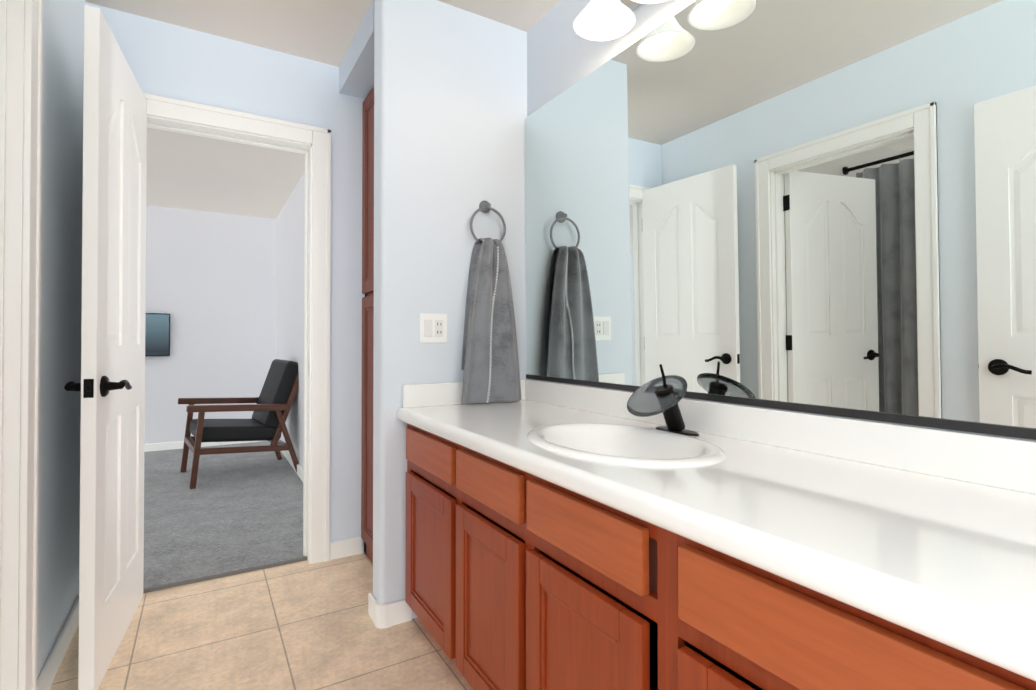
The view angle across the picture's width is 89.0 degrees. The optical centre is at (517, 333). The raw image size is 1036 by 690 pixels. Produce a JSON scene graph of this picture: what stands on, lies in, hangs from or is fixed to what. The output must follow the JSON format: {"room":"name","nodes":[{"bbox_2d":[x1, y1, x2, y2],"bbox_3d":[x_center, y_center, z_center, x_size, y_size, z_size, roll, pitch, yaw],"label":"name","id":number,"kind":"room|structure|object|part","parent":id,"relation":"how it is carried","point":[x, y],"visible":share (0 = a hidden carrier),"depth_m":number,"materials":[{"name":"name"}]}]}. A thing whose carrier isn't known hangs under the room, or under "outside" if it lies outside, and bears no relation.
{"room":"bathroom","nodes":[
{"label":"bathroom","id":0,"kind":"room"},
{"bbox_2d":[37,0,85,678],"bbox_3d":[-0.978,-0.132,0.719,0.120,2.430,3.153,0,-1,-31],"label":"wall","id":1,"kind":"structure","parent":0,"point":[60,320],"depth_m":1.76,"materials":[{"name":"blue paint"}]},
{"bbox_2d":[0,0,24,689],"bbox_3d":[-1.173,0.071,1.044,0.122,2.031,0.752,0,-1,-31],"label":"door frame","id":2,"kind":"structure","parent":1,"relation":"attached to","point":[12,27],"depth_m":1.37,"materials":[{"name":"white wood"}]},
{"bbox_2d":[18,0,42,689],"bbox_3d":[-1.112,0.035,1.081,0.022,2.103,0.896,0,-1,-31],"label":"trim","id":3,"kind":"structure","parent":1,"relation":"attached to","point":[30,371],"depth_m":1.41,"materials":[{"name":"white wood"}]},
{"bbox_2d":[37,595,78,689],"bbox_3d":[-1.537,1.051,1.773,0.014,0.085,0.748,0,-1,-31],"label":"baseboard","id":4,"kind":"structure","parent":1,"relation":"attached to","point":[46,677],"depth_m":1.72,"materials":[{"name":"white wood"}]},
{"bbox_2d":[145,205,275,443],"bbox_3d":[-4.039,-0.090,4.777,4.710,2.430,0.120,0,-1,-31],"label":"wall","id":5,"kind":"structure","parent":0,"point":[211,283],"depth_m":5.27,"materials":[{"name":"paint"}]},
{"bbox_2d":[145,313,169,356],"bbox_3d":[-3.660,0.006,4.902,0.710,0.410,0.052,0,-1,-31],"label":"wall-mounted tv","id":6,"kind":"object","parent":5,"relation":"attached to","point":[157,334],"visible":0.35,"depth_m":5.01,"materials":[{"name":"black plastic"}]},
{"bbox_2d":[144,441,261,451],"bbox_3d":[-4.245,1.081,4.563,3.910,0.085,0.014,0,-1,-31],"label":"baseboard","id":7,"kind":"structure","parent":5,"relation":"attached to","point":[163,446],"depth_m":5.10,"materials":[{"name":"white wood"}]},
{"bbox_2d":[143,441,305,588],"bbox_3d":[-3.177,1.129,3.323,4.710,0.062,3.477,0,-1,-31],"label":"floor carpet","id":8,"kind":"object","parent":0,"point":[234,512],"depth_m":3.20,"materials":[{"name":"grey carpet"}]},
{"bbox_2d":[178,359,298,488],"bbox_3d":[-2.213,0.663,4.220,0.811,0.896,0.638,0,-1,-38],"label":"chair","id":9,"kind":"object","parent":8,"relation":"on","point":[274,400],"visible":0.92,"depth_m":4.12,"materials":[{"name":"brown wood"}]},
{"bbox_3d":[-2.185,0.527,4.244,0.738,0.624,0.538,0,-1,-38],"label":"seat","id":10,"kind":"part","parent":9,"relation":"part of","materials":[{"name":"black leather"}]},
{"bbox_2d":[86,2,364,552],"bbox_3d":[-1.118,-0.113,2.542,1.750,2.430,0.120,0,-1,-31],"label":"wall","id":11,"kind":"structure","parent":0,"point":[167,60],"depth_m":2.58,"materials":[{"name":"paint"}]},
{"bbox_2d":[64,5,146,689],"bbox_3d":[-1.426,0.052,1.882,0.152,2.065,0.704,0,-1,-25],"label":"bedroom door","id":12,"kind":"structure","parent":11,"relation":"in","point":[110,386],"depth_m":1.72,"materials":[{"name":"white wood"}]},
{"bbox_3d":[-1.366,0.162,1.643,0.057,0.066,0.145,0,-1,-25],"label":"handle","id":13,"kind":"part","parent":12,"relation":"part of","materials":[{"name":"black metal"}]},
{"bbox_3d":[-1.280,0.163,1.683,0.057,0.066,0.145,0,-1,-25],"label":"handle","id":14,"kind":"part","parent":12,"relation":"part of","materials":[{"name":"black metal"}]},
{"bbox_2d":[143,556,306,592],"bbox_3d":[-1.326,1.094,2.398,0.691,0.013,0.016,0,-1,-31],"label":"trim","id":15,"kind":"structure","parent":11,"relation":"attached to","point":[191,581],"depth_m":2.38,"materials":[{"name":"grey"}]},
{"bbox_2d":[143,93,330,563],"bbox_3d":[-1.324,0.049,2.405,0.873,2.103,0.143,0,-1,-31],"label":"door frame","id":16,"kind":"structure","parent":11,"relation":"attached to","point":[318,139],"depth_m":2.54,"materials":[{"name":"white wood"}]},
{"bbox_2d":[330,537,361,559],"bbox_3d":[-0.852,1.060,2.611,0.160,0.085,0.014,0,-1,-31],"label":"baseboard","id":17,"kind":"structure","parent":11,"relation":"attached to","point":[345,548],"depth_m":2.60,"materials":[{"name":"white wood"}]},
{"bbox_2d":[146,128,304,218],"bbox_3d":[-3.194,-1.307,3.376,4.710,0.125,3.413,0,-1,-31],"label":"ceiling","id":18,"kind":"structure","parent":0,"point":[192,172],"depth_m":4.11,"materials":[{"name":"paint"}]},
{"bbox_2d":[49,553,473,689],"bbox_3d":[-0.242,1.113,1.181,1.870,0.050,3.213,0,-1,-31],"label":"floor","id":19,"kind":"structure","parent":0,"point":[303,625],"depth_m":1.88,"materials":[{"name":"beige tile"}]},
{"bbox_2d":[361,86,373,563],"bbox_3d":[-0.409,-0.047,2.538,0.534,2.298,0.609,0,-1,-31],"label":"linen cabinet","id":20,"kind":"object","parent":19,"relation":"on","point":[367,314],"visible":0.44,"depth_m":2.58,"materials":[{"name":"brown wood"}]},
{"bbox_3d":[-0.612,-0.049,2.416,0.020,2.298,0.609,0,-1,-31],"label":"frame","id":21,"kind":"part","parent":20,"relation":"part of","materials":[{"name":"brown wood"}]},
{"bbox_2d":[406,427,1020,689],"bbox_3d":[0.388,0.702,1.170,0.562,0.772,2.296,0,-1,-31],"label":"bathroom vanity","id":22,"kind":"object","parent":19,"relation":"on","point":[560,536],"depth_m":1.03,"materials":[{"name":"brown wood"}]},
{"bbox_3d":[0.184,0.659,1.048,0.010,0.674,2.296,0,-1,-31],"label":"backing panel","id":23,"kind":"part","parent":22,"relation":"part of","materials":[{"name":"brown wood"}]},
{"bbox_2d":[397,399,1035,689],"bbox_3d":[0.378,0.297,1.168,0.584,0.049,2.296,0,-1,-31],"label":"countertop","id":24,"kind":"structure","parent":22,"relation":"on","point":[947,567],"depth_m":0.81,"materials":[{"name":"white stone"}]},
{"bbox_2d":[527,423,725,467],"bbox_3d":[0.252,0.354,1.337,0.410,0.180,0.573,0,-1,-31],"label":"sink","id":25,"kind":"object","parent":24,"relation":"in","point":[596,445],"depth_m":1.41,"materials":[{"name":"white ceramic"}]},
{"bbox_2d":[627,364,698,435],"bbox_3d":[0.395,0.179,1.453,0.180,0.192,0.176,0,-1,-31],"label":"faucet","id":26,"kind":"object","parent":24,"relation":"on","point":[664,394],"visible":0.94,"depth_m":1.45,"materials":[{"name":"black metal"}]},
{"bbox_2d":[275,172,304,470],"bbox_3d":[-1.432,-0.094,4.344,0.680,2.430,3.297,0,-1,-31],"label":"wall","id":27,"kind":"structure","parent":0,"point":[289,315],"depth_m":4.49,"materials":[{"name":"paint"}]},
{"bbox_2d":[281,450,302,481],"bbox_3d":[-1.756,1.077,4.197,0.014,0.085,3.197,0,-1,-31],"label":"baseboard","id":28,"kind":"structure","parent":27,"relation":"attached to","point":[286,454],"depth_m":4.33,"materials":[{"name":"white wood"}]},
{"bbox_2d":[85,0,559,66],"bbox_3d":[-0.258,-1.367,1.232,1.870,0.050,3.273,0,-1,-31],"label":"ceiling","id":29,"kind":"structure","parent":0,"point":[323,31],"depth_m":2.22,"materials":[{"name":"paint"}]},
{"bbox_2d":[339,0,373,98],"bbox_3d":[-0.456,-1.263,2.523,0.645,0.130,0.613,0,-1,-31],"label":"ceiling soffit","id":30,"kind":"structure","parent":0,"point":[356,72],"depth_m":2.39,"materials":[{"name":"blue paint"}]},
{"bbox_2d":[373,0,526,618],"bbox_3d":[-0.268,-0.117,2.196,0.645,2.430,0.120,0,-1,-31],"label":"wall","id":31,"kind":"structure","parent":0,"point":[450,98],"depth_m":2.08,"materials":[{"name":"blue paint"}]},
{"bbox_2d":[368,593,376,623],"bbox_3d":[-0.554,1.054,2.021,0.014,0.085,0.105,0,-1,-31],"label":"baseboard","id":32,"kind":"structure","parent":31,"relation":"attached to","point":[372,600],"depth_m":2.02,"materials":[{"name":"white wood"}]},
{"bbox_2d":[375,600,391,628],"bbox_3d":[-0.507,1.054,1.994,0.068,0.085,0.068,0,-1,-31],"label":"baseboard","id":33,"kind":"structure","parent":31,"relation":"attached to","point":[381,616],"depth_m":1.96,"materials":[{"name":"white wood"}]},
{"bbox_2d":[387,599,411,625],"bbox_3d":[-0.450,1.054,1.997,0.100,0.085,0.014,0,-1,-31],"label":"baseboard","id":34,"kind":"structure","parent":31,"relation":"attached to","point":[400,611],"depth_m":1.99,"materials":[{"name":"white wood"}]},
{"bbox_2d":[419,313,446,342],"bbox_3d":[-0.333,-0.023,2.080,0.116,0.116,0.009,0,-1,-31],"label":"switch plate","id":35,"kind":"object","parent":31,"relation":"attached to","point":[432,328],"visible":1,"depth_m":2.08,"materials":[{"name":"white plastic"}]},
{"bbox_2d":[461,201,520,404],"bbox_3d":[-0.115,-0.140,2.161,0.287,0.836,0.110,0,-1,-31],"label":"towel ring","id":36,"kind":"object","parent":31,"relation":"attached to","point":[490,363],"visible":1,"depth_m":2.15,"materials":[{"name":"grey fabric"}]},
{"bbox_3d":[-0.105,-0.040,2.145,0.060,0.637,0.032,0,-1,-31],"label":"towel trim","id":37,"kind":"part","parent":36,"relation":"part of","materials":[{"name":"white fabric"}]},
{"bbox_2d":[402,379,524,406],"bbox_3d":[-0.206,0.239,2.145,0.543,0.090,0.020,0,-1,-31],"label":"backsplash","id":38,"kind":"structure","parent":0,"relation":"attached to","point":[430,394],"depth_m":2.06,"materials":[{"name":"white stone"}]},
{"bbox_2d":[573,0,666,40],"bbox_3d":[0.406,-1.073,1.464,0.246,0.213,0.726,0,-1,-31],"label":"sconce","id":39,"kind":"object","parent":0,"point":[600,20],"visible":1,"depth_m":1.67,"materials":[{"name":"white glass"}]},
{"bbox_2d":[525,0,1035,440],"bbox_3d":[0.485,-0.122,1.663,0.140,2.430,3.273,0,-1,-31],"label":"mirror","id":40,"kind":"object","parent":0,"point":[826,207],"depth_m":1.25,"materials":[{"name":"clear glass"}]},
{"bbox_2d":[525,379,1035,494],"bbox_3d":[0.620,0.230,1.313,0.021,0.090,2.296,0,-1,-31],"label":"backsplash","id":41,"kind":"structure","parent":0,"relation":"attached to","point":[994,461],"depth_m":1.13,"materials":[{"name":"white stone"}]}
]}

